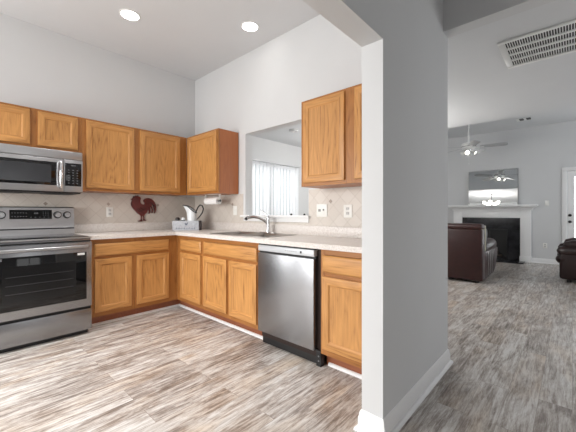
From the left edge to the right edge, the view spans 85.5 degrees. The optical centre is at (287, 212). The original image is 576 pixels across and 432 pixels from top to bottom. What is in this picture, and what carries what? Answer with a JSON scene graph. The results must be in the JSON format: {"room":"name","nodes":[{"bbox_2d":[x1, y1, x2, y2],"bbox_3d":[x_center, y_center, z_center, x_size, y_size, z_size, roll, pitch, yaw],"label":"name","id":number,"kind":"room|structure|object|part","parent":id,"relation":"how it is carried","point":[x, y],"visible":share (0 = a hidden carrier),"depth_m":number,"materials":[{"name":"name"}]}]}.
{"room":"kitchen","nodes":[
{"label":"kitchen","id":0,"kind":"room"},
{"bbox_2d":[0,13,307,214],"bbox_3d":[-0.876,-0.421,5.186,0.112,3.120,11.904,0,0,42],"label":"wall","id":1,"kind":"structure","parent":0,"point":[41,68],"depth_m":3.62,"materials":[{"name":"paint"}]},
{"bbox_2d":[0,102,81,152],"bbox_3d":[-2.516,-0.804,3.059,0.317,0.382,0.771,0,0,42],"label":"upper cabinet","id":2,"kind":"object","parent":1,"relation":"attached to","point":[19,125],"visible":0.74,"depth_m":2.98,"materials":[{"name":"brown wood"}]},
{"bbox_3d":[-2.538,-0.809,2.814,0.020,0.327,0.325,0,0,42],"label":"door","id":3,"kind":"part","parent":2,"relation":"part of","materials":[{"name":"brown wood"}]},
{"bbox_2d":[0,143,82,194],"bbox_3d":[-2.472,-0.399,3.011,0.451,0.423,0.758,0,0,42],"label":"microwave","id":4,"kind":"object","parent":2,"relation":"attached to","point":[23,169],"visible":1,"depth_m":2.92,"materials":[{"name":"metal"}]},
{"bbox_3d":[-2.408,-0.377,2.826,0.002,0.223,0.512,0,0,42],"label":"door glass","id":5,"kind":"part","parent":4,"relation":"part of","materials":[{"name":"black glass"}]},
{"bbox_3d":[-2.412,-0.367,2.846,0.031,0.318,0.597,0,0,42],"label":"door","id":6,"kind":"part","parent":4,"relation":"part of","materials":[{"name":"metal"}]},
{"bbox_3d":[-2.199,-0.376,3.020,0.059,0.285,0.030,0,0,42],"label":"handle","id":7,"kind":"part","parent":4,"relation":"part of","materials":[{"name":"silver metal"}]},
{"bbox_3d":[-2.280,-0.809,3.097,0.020,0.327,0.325,0,0,42],"label":"door","id":8,"kind":"part","parent":2,"relation":"part of","materials":[{"name":"brown wood"}]},
{"bbox_2d":[0,192,194,223],"bbox_3d":[-2.256,-0.047,3.586,0.006,0.372,2.655,0,0,42],"label":"wall tile","id":9,"kind":"structure","parent":1,"relation":"attached to","point":[89,208],"depth_m":3.68,"materials":[{"name":"beige tile"}]},
{"bbox_2d":[106,207,112,216],"bbox_3d":[-2.126,-0.009,3.718,0.008,0.115,0.074,0,0,42],"label":"wall plate","id":10,"kind":"object","parent":9,"relation":"attached to","point":[109,210],"visible":1,"depth_m":3.71,"materials":[{"name":"white plastic"}]},
{"bbox_2d":[131,195,155,221],"bbox_3d":[-1.855,-0.056,4.008,0.020,0.334,0.324,0,0,42],"label":"wall decor","id":11,"kind":"object","parent":9,"relation":"attached to","point":[141,209],"visible":1,"depth_m":3.99,"materials":[{"name":"red metal"}]},
{"bbox_2d":[74,222,171,232],"bbox_3d":[-1.866,0.176,3.995,0.019,0.098,1.512,0,0,42],"label":"backsplash","id":12,"kind":"structure","parent":1,"relation":"attached to","point":[110,227],"depth_m":3.79,"materials":[{"name":"stone"}]},
{"bbox_2d":[82,118,186,195],"bbox_3d":[-1.851,-0.614,3.787,0.317,0.762,1.198,0,0,42],"label":"upper cabinet","id":13,"kind":"object","parent":1,"relation":"attached to","point":[117,159],"visible":0.9,"depth_m":3.61,"materials":[{"name":"brown wood"}]},
{"bbox_3d":[-1.956,-0.618,3.452,0.020,0.710,0.486,0,0,42],"label":"door","id":14,"kind":"part","parent":13,"relation":"part of","materials":[{"name":"brown wood"}]},
{"bbox_3d":[-1.577,-0.618,3.868,0.020,0.710,0.508,0,0,42],"label":"door","id":15,"kind":"part","parent":13,"relation":"part of","materials":[{"name":"brown wood"}]},
{"bbox_2d":[255,161,286,214],"bbox_3d":[-0.387,0.109,5.728,0.060,2.060,1.540,0,0,42],"label":"window","id":16,"kind":"structure","parent":1,"relation":"in","point":[255,161],"depth_m":5.85,"materials":[{"name":"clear glass"}]},
{"bbox_2d":[252,158,300,214],"bbox_3d":[-0.355,0.087,5.611,0.085,2.045,1.710,0,0,42],"label":"vertical blinds","id":17,"kind":"object","parent":16,"relation":"attached to","point":[292,170],"visible":0.3,"depth_m":5.71,"materials":[{"name":"white"}]},
{"bbox_2d":[0,0,319,80],"bbox_3d":[-0.450,-1.984,0.313,7.311,0.100,5.279,0,0,42],"label":"ceiling","id":18,"kind":"structure","parent":0,"point":[190,39],"depth_m":3.20,"materials":[{"name":"paint"}]},
{"bbox_2d":[119,9,140,20],"bbox_3d":[-1.545,-1.930,3.047,0.192,0.006,0.192,0,0,42],"label":"recessed light","id":19,"kind":"object","parent":18,"relation":"in","point":[128,14],"visible":1,"depth_m":3.04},
{"bbox_2d":[241,21,258,31],"bbox_3d":[-0.394,-1.930,3.235,0.192,0.006,0.192,0,0,42],"label":"recessed light","id":20,"kind":"object","parent":18,"relation":"in","point":[248,26],"visible":1,"depth_m":3.23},
{"bbox_2d":[0,262,575,431],"bbox_3d":[1.638,1.189,2.824,7.987,0.100,12.780,0,0,42],"label":"floor","id":21,"kind":"structure","parent":0,"point":[512,332],"depth_m":2.14,"materials":[{"name":"grey laminate"}]},
{"bbox_2d":[0,206,91,353],"bbox_3d":[-2.357,0.539,2.895,0.749,1.200,0.762,0,0,42],"label":"stove","id":22,"kind":"object","parent":21,"relation":"on","point":[46,267],"visible":1,"depth_m":2.74,"materials":[{"name":"metal"}]},
{"bbox_3d":[-2.557,0.016,3.105,0.012,0.090,0.330,0,0,42],"label":"control panel","id":23,"kind":"part","parent":22,"relation":"part of","materials":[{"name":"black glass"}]},
{"bbox_3d":[-2.114,0.584,2.672,0.004,0.440,0.672,0,0,42],"label":"door glass","id":24,"kind":"part","parent":22,"relation":"part of","materials":[{"name":"black glass"}]},
{"bbox_3d":[-2.098,0.311,2.658,0.048,0.027,0.682,0,0,42],"label":"handle","id":25,"kind":"part","parent":22,"relation":"part of","materials":[{"name":"metal"}]},
{"bbox_3d":[-2.373,1.119,2.909,0.587,0.040,0.722,0,0,42],"label":"kick plate","id":26,"kind":"part","parent":22,"relation":"part of","materials":[{"name":"black plastic"}]},
{"bbox_3d":[-2.128,0.574,2.686,0.035,0.606,0.762,0,0,42],"label":"oven door","id":27,"kind":"part","parent":22,"relation":"part of","materials":[{"name":"metal"}]},
{"bbox_3d":[-2.129,0.997,2.686,0.034,0.196,0.762,0,0,42],"label":"drawer","id":28,"kind":"part","parent":22,"relation":"part of","materials":[{"name":"metal"}]},
{"bbox_2d":[0,234,91,242],"bbox_3d":[-2.377,0.232,2.912,0.697,0.014,0.762,0,0,42],"label":"cooktop","id":29,"kind":"object","parent":22,"relation":"in","point":[4,238],"depth_m":2.81,"materials":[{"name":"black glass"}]},
{"bbox_2d":[91,235,179,323],"bbox_3d":[-1.818,0.701,3.605,0.612,0.876,0.984,0,0,42],"label":"base cabinet","id":30,"kind":"object","parent":21,"relation":"on","point":[130,276],"visible":0.77,"depth_m":3.35,"materials":[{"name":"brown wood"}]},
{"bbox_3d":[-1.788,0.725,3.199,0.020,0.528,0.350,0,0,42],"label":"door","id":31,"kind":"part","parent":30,"relation":"part of","materials":[{"name":"brown wood"}]},
{"bbox_3d":[-1.648,0.370,3.352,0.020,0.126,0.765,0,0,42],"label":"drawer","id":32,"kind":"part","parent":30,"relation":"part of","materials":[{"name":"brown wood"}]},
{"bbox_3d":[-1.512,0.725,3.501,0.020,0.528,0.361,0,0,42],"label":"door","id":33,"kind":"part","parent":30,"relation":"part of","materials":[{"name":"brown wood"}]},
{"bbox_2d":[74,222,361,252],"bbox_3d":[-0.668,0.195,2.902,3.262,0.136,1.512,0,0,42],"label":"countertop","id":34,"kind":"structure","parent":30,"relation":"on","point":[335,238],"depth_m":3.23,"materials":[{"name":"stone"}]},
{"bbox_2d":[172,221,201,229],"bbox_3d":[-1.311,0.164,4.060,0.336,0.122,0.151,0,0,0],"label":"crate","id":35,"kind":"object","parent":34,"relation":"on","point":[176,225],"visible":0.96,"depth_m":3.99,"materials":[{"name":"wood"}]},
{"bbox_2d":[183,205,203,220],"bbox_3d":[-1.236,0.052,4.056,0.271,0.323,0.127,0,0,15],"label":"pitcher","id":36,"kind":"object","parent":35,"relation":"in","point":[191,213],"visible":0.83,"depth_m":4.02,"materials":[{"name":"white ceramic"}]},
{"bbox_3d":[-1.151,-0.009,4.060,0.111,0.202,0.018,0,0,0],"label":"handle","id":37,"kind":"part","parent":36,"relation":"part of","materials":[{"name":"ceramic"}]},
{"bbox_2d":[210,231,296,246],"bbox_3d":[-0.379,0.306,3.256,0.840,0.176,0.470,0,0,42],"label":"sink","id":38,"kind":"object","parent":34,"relation":"in","point":[238,233],"visible":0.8,"depth_m":3.29,"materials":[{"name":"metal"}]},
{"bbox_3d":[-0.547,0.308,3.378,0.372,0.172,0.367,0,0,42],"label":"bowl","id":39,"kind":"part","parent":38,"relation":"part of","materials":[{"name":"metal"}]},
{"bbox_3d":[-0.242,0.308,3.100,0.372,0.172,0.367,0,0,42],"label":"bowl","id":40,"kind":"part","parent":38,"relation":"part of","materials":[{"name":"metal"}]},
{"bbox_2d":[245,209,275,232],"bbox_3d":[-0.292,0.089,3.284,0.220,0.257,0.295,0,0,42],"label":"faucet","id":41,"kind":"object","parent":34,"relation":"on","point":[267,221],"visible":1,"depth_m":3.35,"materials":[{"name":"silver metal"}]},
{"bbox_3d":[-0.321,0.082,3.308,0.272,0.114,0.036,0,0,-31],"label":"spout","id":42,"kind":"part","parent":41,"relation":"part of","materials":[{"name":"silver metal"}]},
{"bbox_2d":[92,304,262,339],"bbox_3d":[-1.093,1.128,2.950,1.532,0.023,0.975,0,0,42],"label":"trim","id":43,"kind":"structure","parent":21,"relation":"on","point":[176,305],"depth_m":3.32,"materials":[{"name":"white wood"}]},
{"bbox_2d":[177,235,208,314],"bbox_3d":[-0.952,0.701,3.767,0.634,0.876,0.612,0,0,42],"label":"base cabinet","id":44,"kind":"object","parent":21,"relation":"on","point":[189,249],"visible":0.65,"depth_m":3.50,"materials":[{"name":"brown wood"}]},
{"bbox_3d":[-1.098,0.370,3.500,0.430,0.126,0.020,0,0,42],"label":"drawer","id":45,"kind":"part","parent":44,"relation":"part of","materials":[{"name":"brown wood"}]},
{"bbox_3d":[-1.098,0.725,3.500,0.430,0.528,0.020,0,0,42],"label":"door","id":46,"kind":"part","parent":44,"relation":"part of","materials":[{"name":"brown wood"}]},
{"bbox_2d":[203,238,262,335],"bbox_3d":[-0.387,0.701,3.252,0.892,0.876,0.612,0,0,42],"label":"base cabinet","id":47,"kind":"object","parent":21,"relation":"on","point":[230,272],"visible":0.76,"depth_m":2.98,"materials":[{"name":"brown wood"}]},
{"bbox_3d":[-0.748,0.725,3.180,0.404,0.528,0.020,0,0,42],"label":"door","id":48,"kind":"part","parent":47,"relation":"part of","materials":[{"name":"brown wood"}]},
{"bbox_3d":[-0.587,0.370,3.033,0.840,0.126,0.020,0,0,42],"label":"drawer","id":49,"kind":"part","parent":47,"relation":"part of","materials":[{"name":"brown wood"}]},
{"bbox_3d":[-0.421,0.725,2.882,0.392,0.528,0.020,0,0,42],"label":"door","id":50,"kind":"part","parent":47,"relation":"part of","materials":[{"name":"brown wood"}]},
{"bbox_2d":[258,243,325,366],"bbox_3d":[0.180,0.701,2.713,0.652,0.876,0.600,0,0,42],"label":"dishwasher","id":51,"kind":"object","parent":21,"relation":"on","point":[289,277],"visible":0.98,"depth_m":2.45,"materials":[{"name":"metal"}]},
{"bbox_3d":[-0.020,0.681,2.523,0.612,0.680,0.050,0,0,42],"label":"door panel","id":52,"kind":"part","parent":51,"relation":"part of","materials":[{"name":"metal"}]},
{"bbox_3d":[0.017,1.080,2.533,0.650,0.118,0.045,0,0,42],"label":"kick plate","id":53,"kind":"part","parent":51,"relation":"part of","materials":[{"name":"black plastic"}]},
{"bbox_2d":[321,249,361,374],"bbox_3d":[0.636,0.701,2.318,0.545,0.876,0.612,0,0,42],"label":"base cabinet","id":54,"kind":"object","parent":21,"relation":"on","point":[341,272],"visible":0.43,"depth_m":2.16,"materials":[{"name":"brown wood"}]},
{"bbox_3d":[0.437,0.370,2.099,0.505,0.126,0.020,0,0,42],"label":"drawer","id":55,"kind":"part","parent":54,"relation":"part of","materials":[{"name":"brown wood"}]},
{"bbox_3d":[0.437,0.725,2.099,0.505,0.528,0.020,0,0,42],"label":"door","id":56,"kind":"part","parent":54,"relation":"part of","materials":[{"name":"brown wood"}]},
{"bbox_2d":[328,362,361,378],"bbox_3d":[0.496,1.128,2.149,0.526,0.023,0.017,0,0,42],"label":"trim","id":57,"kind":"structure","parent":54,"relation":"attached to","point":[330,364],"depth_m":2.22,"materials":[{"name":"white wood"}]},
{"bbox_2d":[448,223,497,282],"bbox_3d":[2.983,0.659,6.058,1.657,0.960,1.474,0,0,42],"label":"sofa","id":58,"kind":"object","parent":21,"relation":"on","point":[472,255],"visible":0.52,"depth_m":5.15,"materials":[{"name":"leather"}]},
{"bbox_3d":[2.562,0.687,5.596,1.640,0.835,0.200,0,0,42],"label":"panel","id":59,"kind":"part","parent":58,"relation":"part of","materials":[{"name":"brown leather"}]},
{"bbox_3d":[3.543,0.864,5.630,0.236,0.450,1.183,0,0,42],"label":"arm","id":60,"kind":"part","parent":58,"relation":"part of","materials":[{"name":"brown leather"}]},
{"bbox_2d":[448,204,537,263],"bbox_3d":[4.844,0.474,7.533,1.860,1.330,0.499,0,0,42],"label":"fireplace","id":61,"kind":"object","parent":21,"relation":"on","point":[509,225],"visible":0.7,"depth_m":7.40,"materials":[{"name":"white stone"}]},
{"bbox_3d":[4.935,-0.106,7.633,1.800,0.090,0.229,0,0,42],"label":"crown moulding","id":62,"kind":"part","parent":61,"relation":"part of","materials":[{"name":"white wood"}]},
{"bbox_2d":[468,168,517,204],"bbox_3d":[5.015,-0.622,7.654,1.024,0.861,0.080,0,0,42],"label":"mirror","id":63,"kind":"object","parent":61,"relation":"on","point":[489,187],"visible":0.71,"depth_m":7.62,"materials":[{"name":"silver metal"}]},
{"bbox_2d":[448,204,537,206],"bbox_3d":[4.923,-0.171,7.620,1.860,0.040,0.264,0,0,42],"label":"mantel shelf","id":64,"kind":"object","parent":61,"relation":"attached to","point":[516,205],"depth_m":7.40,"materials":[{"name":"white wood"}]},
{"bbox_3d":[4.941,0.734,7.646,0.730,0.690,0.012,0,0,42],"label":"screen frame","id":65,"kind":"part","parent":61,"relation":"part of","materials":[{"name":"metal"}]},
{"bbox_2d":[556,238,575,282],"bbox_3d":[5.143,0.639,5.108,1.130,1.000,0.920,0,0,42],"label":"armchair","id":66,"kind":"object","parent":21,"relation":"on","point":[566,251],"visible":1,"depth_m":5.07,"materials":[{"name":"leather"}]},
{"bbox_3d":[4.906,0.879,4.864,1.010,0.420,0.200,0,0,42],"label":"arm","id":67,"kind":"part","parent":66,"relation":"part of","materials":[{"name":"leather"}]},
{"bbox_2d":[563,240,575,247],"bbox_3d":[4.792,0.522,4.968,0.623,0.185,0.180,0,0,42],"label":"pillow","id":68,"kind":"object","parent":66,"relation":"on","point":[568,244],"depth_m":5.07,"materials":[{"name":"leather"}]},
{"bbox_2d":[302,0,447,418],"bbox_3d":[-0.572,-0.397,0.499,0.118,3.073,5.167,0,0,42],"label":"wall","id":69,"kind":"structure","parent":0,"point":[404,43],"depth_m":1.73,"materials":[{"name":"paint"}]},
{"bbox_2d":[353,349,452,431],"bbox_3d":[0.801,1.086,2.003,0.182,0.106,1.159,0,0,42],"label":"baseboard","id":70,"kind":"structure","parent":69,"relation":"attached to","point":[399,415],"depth_m":1.75,"materials":[{"name":"white wood"}]},
{"bbox_2d":[195,0,555,220],"bbox_3d":[1.291,-0.397,2.221,7.087,3.073,0.112,0,0,42],"label":"wall","id":71,"kind":"structure","parent":0,"point":[262,90],"depth_m":3.35,"materials":[{"name":"paint"}]},
{"bbox_2d":[187,128,237,195],"bbox_3d":[-0.986,-0.614,3.998,0.713,0.762,0.317,0,0,42],"label":"upper cabinet","id":72,"kind":"object","parent":71,"relation":"attached to","point":[212,156],"visible":0.98,"depth_m":3.80,"materials":[{"name":"brown wood"}]},
{"bbox_3d":[-1.077,-0.618,3.880,0.647,0.710,0.020,0,0,42],"label":"door","id":73,"kind":"part","parent":72,"relation":"part of","materials":[{"name":"brown wood"}]},
{"bbox_3d":[-1.073,-0.614,3.903,0.713,0.762,0.019,0,0,42],"label":"frame","id":74,"kind":"part","parent":72,"relation":"part of","materials":[{"name":"brown wood"}]},
{"bbox_2d":[204,194,221,204],"bbox_3d":[-0.949,-0.169,3.926,0.325,0.126,0.086,0,0,42],"label":"paper towel holder","id":75,"kind":"object","parent":72,"relation":"attached to","point":[216,200],"visible":0.86,"depth_m":3.87,"materials":[{"name":"white paper"}]},
{"bbox_2d":[240,215,309,222],"bbox_3d":[-0.136,0.063,3.507,1.065,0.072,0.177,0,0,42],"label":"trim","id":76,"kind":"structure","parent":71,"relation":"attached to","point":[274,218],"depth_m":3.32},
{"bbox_2d":[195,186,361,226],"bbox_3d":[-0.157,-0.047,3.463,3.263,0.372,0.006,0,0,42],"label":"wall tile","id":77,"kind":"structure","parent":71,"relation":"attached to","point":[335,199],"depth_m":3.06,"materials":[{"name":"beige tile"}]},
{"bbox_2d":[233,206,236,214],"bbox_3d":[-0.670,-0.029,3.917,0.072,0.115,0.016,0,0,42],"label":"wall plate","id":78,"kind":"object","parent":77,"relation":"attached to","point":[234,207],"visible":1,"depth_m":3.91,"materials":[{"name":"white plastic"}]},
{"bbox_2d":[317,204,326,216],"bbox_3d":[0.324,-0.024,3.010,0.125,0.125,0.016,0,0,42],"label":"wall plate","id":79,"kind":"object","parent":77,"relation":"attached to","point":[321,208],"visible":1,"depth_m":3.01,"materials":[{"name":"white plastic"}]},
{"bbox_2d":[344,204,351,217],"bbox_3d":[0.540,-0.016,2.817,0.088,0.120,0.008,0,0,42],"label":"wall plate","id":80,"kind":"object","parent":77,"relation":"attached to","point":[347,207],"visible":1,"depth_m":2.81,"materials":[{"name":"white plastic"}]},
{"bbox_2d":[202,222,361,238],"bbox_3d":[-0.158,0.176,3.447,3.243,0.098,0.019,0,0,42],"label":"backsplash","id":81,"kind":"structure","parent":71,"relation":"attached to","point":[329,231],"depth_m":3.23,"materials":[{"name":"stone"}]},
{"bbox_2d":[301,83,361,188],"bbox_3d":[0.575,-0.614,2.573,0.979,0.762,0.317,0,0,42],"label":"upper cabinet","id":82,"kind":"object","parent":71,"relation":"attached to","point":[331,123],"visible":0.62,"depth_m":2.57,"materials":[{"name":"brown wood"}]},
{"bbox_3d":[0.294,-0.618,2.629,0.423,0.710,0.020,0,0,42],"label":"door","id":83,"kind":"part","parent":82,"relation":"part of","materials":[{"name":"brown wood"}]},
{"bbox_3d":[0.670,-0.618,2.286,0.412,0.710,0.020,0,0,42],"label":"door","id":84,"kind":"part","parent":82,"relation":"part of","materials":[{"name":"brown wood"}]},
{"bbox_2d":[253,0,575,146],"bbox_3d":[2.260,-1.656,3.283,7.311,0.650,2.763,0,0,42],"label":"ceiling","id":85,"kind":"structure","parent":0,"point":[481,86],"depth_m":3.09,"materials":[{"name":"paint"}]},
{"bbox_2d":[289,129,297,132],"bbox_3d":[0.090,-1.312,4.994,0.150,0.036,0.150,0,0,42],"label":"smoke detector","id":86,"kind":"object","parent":85,"relation":"attached to","point":[290,130],"visible":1,"depth_m":4.96,"materials":[{"name":"white plastic"}]},
{"bbox_2d":[497,19,575,68],"bbox_3d":[2.122,-1.325,2.382,0.797,0.012,0.570,0,0,42],"label":"ceiling vent","id":87,"kind":"object","parent":85,"relation":"in","point":[559,39],"visible":1,"depth_m":2.46,"materials":[{"name":"white metal"}]},
{"bbox_2d":[448,120,575,259],"bbox_3d":[5.757,-0.421,7.114,7.087,3.120,0.112,0,0,42],"label":"wall","id":88,"kind":"structure","parent":0,"point":[540,153],"depth_m":7.16,"materials":[{"name":"paint"}]},
{"bbox_2d":[532,258,558,264],"bbox_3d":[4.606,1.086,8.067,3.728,0.106,0.032,0,0,42],"label":"baseboard","id":89,"kind":"structure","parent":88,"relation":"attached to","point":[534,260],"depth_m":7.00,"materials":[{"name":"white wood"}]},
{"bbox_2d":[562,167,575,242],"bbox_3d":[6.371,0.077,6.465,1.035,2.125,0.020,0,0,42],"label":"trim","id":90,"kind":"structure","parent":88,"relation":"attached to","point":[565,169],"depth_m":6.78,"materials":[{"name":"white wood"}]},
{"bbox_2d":[567,171,575,238],"bbox_3d":[6.385,0.114,6.481,0.857,2.030,0.128,0,0,42],"label":"door","id":91,"kind":"structure","parent":88,"relation":"in","point":[571,175],"depth_m":6.74,"materials":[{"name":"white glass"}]},
{"bbox_3d":[6.413,0.049,6.512,0.625,1.660,0.006,0,0,42],"label":"pane","id":92,"kind":"part","parent":91,"relation":"part of","materials":[{"name":"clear glass"}]},
{"bbox_2d":[448,107,575,138],"bbox_3d":[4.493,-2.031,5.729,7.311,0.100,3.862,0,0,42],"label":"ceiling","id":93,"kind":"structure","parent":0,"point":[568,114],"depth_m":6.91,"materials":[{"name":"paint"}]},
{"bbox_2d":[448,125,507,155],"bbox_3d":[3.737,-1.485,6.382,1.251,0.992,1.269,0,0,42],"label":"ceiling fan","id":94,"kind":"object","parent":93,"relation":"hanging from","point":[470,147],"visible":0.92,"depth_m":6.30,"materials":[{"name":"metal"}]},
{"bbox_3d":[3.570,-1.335,5.981,0.144,0.040,0.460,0,0,18],"label":"blade","id":95,"kind":"part","parent":94,"relation":"part of","materials":[{"name":"grey wood"}]},
{"bbox_3d":[4.051,-1.335,6.643,0.460,0.040,0.144,0,0,-36],"label":"blade","id":96,"kind":"part","parent":94,"relation":"part of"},
{"bbox_3d":[4.050,-1.335,6.137,0.460,0.040,0.144,0,0,36],"label":"blade","id":97,"kind":"part","parent":94,"relation":"part of","materials":[{"name":"grey wood"}]},
{"bbox_2d":[516,117,531,121],"bbox_3d":[4.982,-1.975,6.582,0.255,0.012,0.240,0,0,42],"label":"ceiling vent","id":98,"kind":"object","parent":93,"relation":"in","point":[525,118],"visible":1,"depth_m":6.58,"materials":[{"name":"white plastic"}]}
]}

